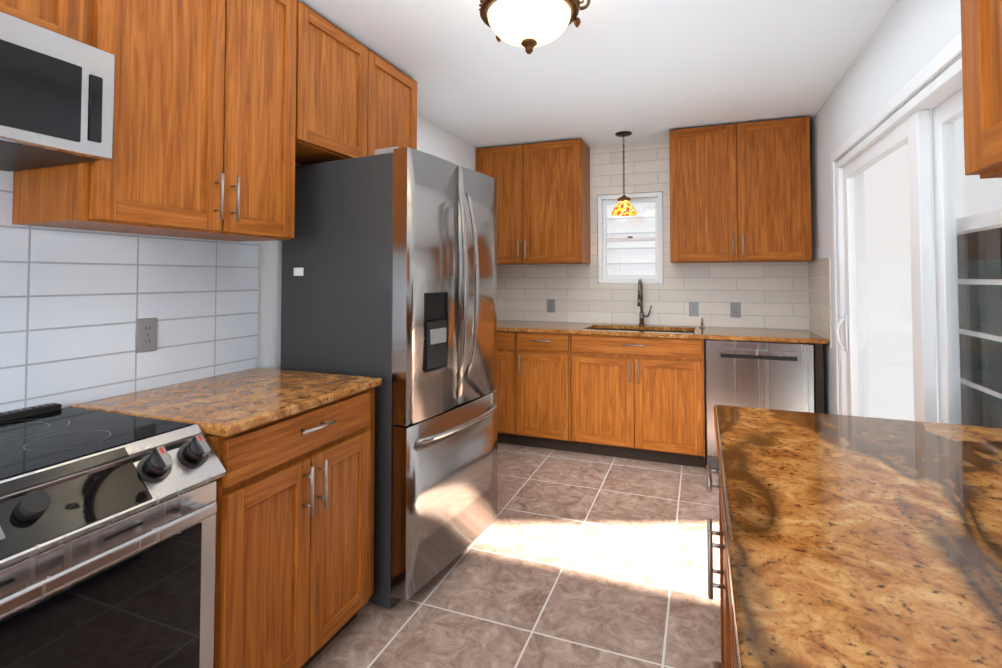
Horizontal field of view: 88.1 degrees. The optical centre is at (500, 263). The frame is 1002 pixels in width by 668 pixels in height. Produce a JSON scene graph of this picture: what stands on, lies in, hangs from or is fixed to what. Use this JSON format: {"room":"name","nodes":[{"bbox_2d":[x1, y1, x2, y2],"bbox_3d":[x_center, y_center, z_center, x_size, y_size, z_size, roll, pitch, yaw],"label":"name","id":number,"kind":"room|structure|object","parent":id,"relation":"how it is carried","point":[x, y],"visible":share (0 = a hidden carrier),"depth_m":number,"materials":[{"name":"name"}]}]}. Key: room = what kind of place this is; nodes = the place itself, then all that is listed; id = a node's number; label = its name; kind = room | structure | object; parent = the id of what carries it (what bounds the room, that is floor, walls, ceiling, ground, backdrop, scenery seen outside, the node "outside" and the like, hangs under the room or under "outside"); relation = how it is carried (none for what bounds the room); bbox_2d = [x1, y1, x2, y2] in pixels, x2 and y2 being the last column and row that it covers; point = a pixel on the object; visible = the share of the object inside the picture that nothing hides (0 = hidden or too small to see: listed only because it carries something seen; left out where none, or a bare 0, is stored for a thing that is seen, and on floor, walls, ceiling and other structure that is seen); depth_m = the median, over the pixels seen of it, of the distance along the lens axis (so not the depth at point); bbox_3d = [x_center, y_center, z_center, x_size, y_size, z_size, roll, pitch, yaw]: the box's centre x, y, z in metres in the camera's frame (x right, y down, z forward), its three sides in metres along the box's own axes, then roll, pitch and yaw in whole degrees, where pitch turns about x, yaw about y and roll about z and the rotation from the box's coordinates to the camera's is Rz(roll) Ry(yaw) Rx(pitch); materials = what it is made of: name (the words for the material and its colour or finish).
{"room":"kitchen","nodes":[
{"label":"kitchen","id":0,"kind":"room"},
{"bbox_2d":[257,114,476,369],"bbox_3d":[-1.356,0.137,1.626,0.140,2.410,6.940,-1,-2,21],"label":"wall","id":1,"kind":"structure","parent":0,"point":[436,140],"depth_m":2.33,"materials":[{"name":"white paint"}]},
{"bbox_2d":[0,0,83,42],"bbox_3d":[-1.343,-0.801,1.034,0.303,0.545,0.758,-1,-2,21],"label":"upper cabinet","id":2,"kind":"object","parent":1,"relation":"attached to","point":[64,17],"visible":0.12,"depth_m":1.27,"materials":[{"name":"brown wood"}]},
{"bbox_2d":[0,11,114,171],"bbox_3d":[-1.286,-0.393,1.000,0.427,0.263,0.758,-1,-2,21],"label":"microwave","id":3,"kind":"object","parent":1,"relation":"attached to","point":[56,99],"visible":1,"depth_m":1.17,"materials":[{"name":"silver metal"}]},
{"bbox_2d":[0,170,258,411],"bbox_3d":[-1.531,-0.035,0.970,0.008,1.085,2.700,-1,-2,21],"label":"tile backsplash","id":4,"kind":"structure","parent":1,"relation":"attached to","point":[75,304],"depth_m":1.67,"materials":[{"name":"white tile"}]},
{"bbox_2d":[136,317,157,352],"bbox_3d":[-1.211,0.246,1.771,0.007,0.115,0.072,-1,-2,21],"label":"electrical outlet","id":5,"kind":"object","parent":4,"relation":"attached to","point":[146,334],"visible":1,"depth_m":1.77,"materials":[{"name":"grey plastic"}]},
{"bbox_2d":[12,0,296,241],"bbox_3d":[-1.056,-0.576,1.724,0.338,0.955,0.740,-1,-2,21],"label":"upper cabinet","id":6,"kind":"object","parent":1,"relation":"attached to","point":[204,119],"visible":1,"depth_m":1.61,"materials":[{"name":"brown wood"}]},
{"bbox_2d":[295,1,416,164],"bbox_3d":[-0.773,-0.750,2.515,0.303,0.563,0.920,-1,-2,21],"label":"upper cabinet","id":7,"kind":"object","parent":1,"relation":"attached to","point":[355,98],"visible":0.62,"depth_m":2.32,"materials":[{"name":"brown wood"}]},
{"bbox_2d":[305,443,720,667],"bbox_3d":[-0.110,1.387,1.111,2.810,0.120,6.940,-1,-2,21],"label":"floor","id":8,"kind":"structure","parent":0,"point":[568,559],"depth_m":2.19,"materials":[{"name":"tile"}]},
{"bbox_2d":[0,403,225,667],"bbox_3d":[-1.132,0.858,1.029,0.667,0.934,0.819,-1,-2,21],"label":"stove","id":9,"kind":"object","parent":8,"relation":"on","point":[107,539],"visible":1,"depth_m":1.11,"materials":[{"name":"silver metal"}]},
{"bbox_2d":[205,388,374,667],"bbox_3d":[-0.861,0.904,1.744,0.658,0.882,0.691,-1,-2,21],"label":"base cabinet","id":10,"kind":"object","parent":8,"relation":"on","point":[294,577],"visible":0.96,"depth_m":1.56,"materials":[{"name":"brown wood"}]},
{"bbox_2d":[70,368,381,436],"bbox_3d":[-0.874,0.446,1.764,0.635,0.030,0.699,-1,-2,21],"label":"countertop","id":11,"kind":"structure","parent":10,"relation":"on","point":[228,404],"depth_m":1.63,"materials":[{"name":"stone"}]},
{"bbox_2d":[280,147,497,608],"bbox_3d":[-0.468,0.458,2.457,0.778,1.815,0.752,-1,-2,27],"label":"refrigerator","id":12,"kind":"object","parent":8,"relation":"on","point":[389,266],"visible":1,"depth_m":2.15,"materials":[{"name":"grey metal"}]},
{"bbox_2d":[495,331,519,444],"bbox_3d":[-0.001,0.977,4.287,0.454,0.882,0.654,-1,-2,21],"label":"base cabinet","id":13,"kind":"object","parent":8,"relation":"on","point":[506,386],"visible":0.27,"depth_m":3.97,"materials":[{"name":"brown wood"}]},
{"bbox_2d":[516,332,573,451],"bbox_3d":[0.411,0.972,4.129,0.421,0.882,0.654,-1,-2,21],"label":"base cabinet","id":14,"kind":"object","parent":8,"relation":"on","point":[543,390],"visible":0.88,"depth_m":3.87,"materials":[{"name":"brown wood"}]},
{"bbox_2d":[571,328,704,467],"bbox_3d":[1.037,0.965,3.888,0.911,0.882,0.654,-1,-2,21],"label":"base cabinet","id":15,"kind":"object","parent":8,"relation":"on","point":[638,398],"visible":0.94,"depth_m":3.61,"materials":[{"name":"brown wood"}]},
{"bbox_2d":[497,320,828,343],"bbox_3d":[0.966,0.508,3.944,2.515,0.030,0.627,-1,-2,21],"label":"countertop","id":16,"kind":"structure","parent":15,"relation":"on","point":[764,335],"depth_m":3.75,"materials":[{"name":"stone"}]},
{"bbox_2d":[637,279,651,325],"bbox_3d":[1.122,0.308,4.061,0.108,0.372,0.213,-1,-2,21],"label":"gooseneck faucet","id":17,"kind":"object","parent":16,"relation":"on","point":[640,302],"visible":0.98,"depth_m":4.12,"materials":[{"name":"silver metal"}]},
{"bbox_2d":[596,329,693,332],"bbox_3d":[1.045,0.615,3.899,0.762,0.183,0.392,-1,-2,21],"label":"undermount sink","id":18,"kind":"object","parent":16,"relation":"attached to","point":[644,330],"visible":0.08,"depth_m":4.08,"materials":[{"name":"silver metal"}]},
{"bbox_2d":[714,469,721,667],"bbox_3d":[0.839,0.885,1.068,0.693,0.882,0.716,-1,-2,21],"label":"base cabinet","id":19,"kind":"object","parent":8,"relation":"on","point":[717,664],"depth_m":1.46,"materials":[{"name":"brown wood"}]},
{"bbox_2d":[719,496,737,667],"bbox_3d":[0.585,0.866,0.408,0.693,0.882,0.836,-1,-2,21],"label":"base cabinet","id":20,"kind":"object","parent":8,"relation":"on","point":[729,658],"depth_m":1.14,"materials":[{"name":"brown wood"}]},
{"bbox_2d":[713,405,1001,667],"bbox_3d":[0.377,0.392,-0.106,0.706,0.030,3.305,-1,-2,21],"label":"countertop","id":21,"kind":"structure","parent":20,"relation":"on","point":[860,542],"depth_m":0.75,"materials":[{"name":"stone"}]},
{"bbox_2d":[705,339,814,469],"bbox_3d":[1.769,0.960,3.616,0.628,0.878,0.620,-1,-2,21],"label":"dishwasher","id":22,"kind":"object","parent":8,"relation":"on","point":[767,375],"visible":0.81,"depth_m":3.35,"materials":[{"name":"silver metal"}]},
{"bbox_2d":[813,344,823,412],"bbox_3d":[2.098,0.954,3.507,0.044,0.882,0.603,-1,-2,21],"label":"cabinet end panel","id":23,"kind":"object","parent":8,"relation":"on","point":[818,380],"visible":0.14,"depth_m":3.23,"materials":[{"name":"black wood"}]},
{"bbox_2d":[297,0,896,148],"bbox_3d":[-0.110,-1.132,1.183,2.810,0.100,6.940,-1,-2,21],"label":"ceiling","id":24,"kind":"structure","parent":0,"point":[604,72],"depth_m":2.68,"materials":[{"name":"white paint"}]},
{"bbox_2d":[479,0,589,53],"bbox_3d":[0.091,-0.891,1.761,0.380,0.346,0.391,-1,-2,21],"label":"semi-flush ceiling light","id":25,"kind":"object","parent":24,"relation":"hanging from","point":[528,25],"visible":1,"depth_m":1.71,"materials":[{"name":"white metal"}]},
{"bbox_2d":[611,131,637,215],"bbox_3d":[0.944,-0.687,3.980,0.204,0.627,0.204,-1,-2,21],"label":"pendant light","id":26,"kind":"object","parent":24,"relation":"hanging from","point":[624,206],"visible":1,"depth_m":3.94,"materials":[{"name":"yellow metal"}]},
{"bbox_2d":[597,191,705,444],"bbox_3d":[1.111,0.213,4.319,2.530,2.410,0.140,-1,-2,21],"label":"wall","id":27,"kind":"structure","parent":0,"point":[704,343],"depth_m":4.04,"materials":[{"name":"white paint"}]},
{"bbox_2d":[476,139,589,264],"bbox_3d":[0.262,-0.485,4.375,0.911,0.986,0.378,-1,-2,21],"label":"upper cabinet","id":28,"kind":"object","parent":27,"relation":"attached to","point":[543,203],"visible":0.81,"depth_m":4.21,"materials":[{"name":"brown wood"}]},
{"bbox_2d":[598,192,663,283],"bbox_3d":[1.078,-0.202,4.314,0.524,0.744,0.116,-1,-2,21],"label":"window","id":29,"kind":"structure","parent":27,"relation":"in","point":[604,277],"depth_m":4.30,"materials":[{"name":"white plastic"}]},
{"bbox_2d":[497,140,808,329],"bbox_3d":[1.084,-0.221,4.261,2.530,1.545,0.012,-1,-2,21],"label":"tile backsplash","id":30,"kind":"structure","parent":27,"relation":"attached to","point":[770,295],"depth_m":4.21,"materials":[{"name":"beige tile"}]},
{"bbox_2d":[547,299,554,311],"bbox_3d":[0.433,0.368,4.488,0.072,0.115,0.007,-1,-2,21],"label":"electrical outlet","id":31,"kind":"object","parent":30,"relation":"attached to","point":[550,305],"visible":1,"depth_m":4.49,"materials":[{"name":"grey plastic"}]},
{"bbox_2d":[689,302,698,316],"bbox_3d":[1.516,0.361,4.071,0.072,0.115,0.007,-1,-2,21],"label":"electrical outlet","id":32,"kind":"object","parent":30,"relation":"attached to","point":[693,308],"visible":1,"depth_m":4.07,"materials":[{"name":"grey plastic"}]},
{"bbox_2d":[730,302,740,317],"bbox_3d":[1.796,0.358,3.964,0.072,0.115,0.007,-1,-2,21],"label":"electrical outlet","id":33,"kind":"object","parent":30,"relation":"attached to","point":[735,309],"visible":1,"depth_m":3.96,"materials":[{"name":"grey plastic"}]},
{"bbox_2d":[669,117,811,262],"bbox_3d":[1.729,-0.502,3.811,0.913,0.986,0.378,-1,-2,21],"label":"upper cabinet","id":34,"kind":"object","parent":27,"relation":"attached to","point":[740,192],"visible":1,"depth_m":3.66,"materials":[{"name":"brown wood"}]},
{"bbox_2d":[810,0,961,414],"bbox_3d":[1.136,0.109,0.668,0.140,2.410,6.940,-1,-2,21],"label":"wall","id":35,"kind":"structure","parent":0,"point":[908,41],"depth_m":2.46,"materials":[{"name":"white paint"}]},
{"bbox_2d":[808,258,831,347],"bbox_3d":[1.192,0.142,1.017,0.008,0.635,5.952,-1,-2,21],"label":"tile backsplash","id":36,"kind":"structure","parent":35,"relation":"attached to","point":[820,320],"depth_m":3.42,"materials":[{"name":"white tile"}]},
{"bbox_2d":[831,33,1001,426],"bbox_3d":[1.683,0.338,2.115,0.142,2.035,2.015,-1,-2,21],"label":"sliding door","id":37,"kind":"structure","parent":35,"relation":"in","point":[938,101],"depth_m":1.96,"materials":[{"name":"white plastic"}]},
{"bbox_2d":[835,314,847,351],"bbox_3d":[1.932,0.394,2.939,0.058,0.210,0.040,-1,-2,21],"label":"door handle","id":38,"kind":"object","parent":37,"relation":"attached to","point":[844,346],"depth_m":2.93,"materials":[{"name":"white plastic"}]},
{"bbox_2d":[960,0,1001,178],"bbox_3d":[0.768,-0.618,0.437,0.343,0.946,0.734,-1,-2,21],"label":"upper cabinet","id":39,"kind":"object","parent":35,"relation":"attached to","point":[981,30],"visible":1,"depth_m":0.74,"materials":[{"name":"brown wood"}]},
{"label":"outside","id":40,"kind":"structure","parent":0,"visible":0},
{"bbox_2d":[607,201,654,274],"bbox_3d":[1.251,-0.099,5.486,3.100,4.100,0.001,-1,-2,21],"label":"siding","id":41,"kind":"object","parent":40,"point":[626,222],"depth_m":5.44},
{"bbox_2d":[864,143,913,420],"bbox_3d":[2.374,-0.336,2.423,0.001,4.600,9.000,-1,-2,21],"label":"glass pane","id":42,"kind":"structure","parent":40,"point":[880,275],"depth_m":3.96,"materials":[{"name":"clear glass"}]},
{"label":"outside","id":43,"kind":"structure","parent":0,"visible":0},
{"bbox_2d":[930,117,1001,427],"bbox_3d":[1.565,0.239,1.524,0.038,2.200,1.328,-1,-2,21],"label":"grid window","id":44,"kind":"structure","parent":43,"point":[969,326],"depth_m":1.79,"materials":[{"name":"white plastic"}]}
]}

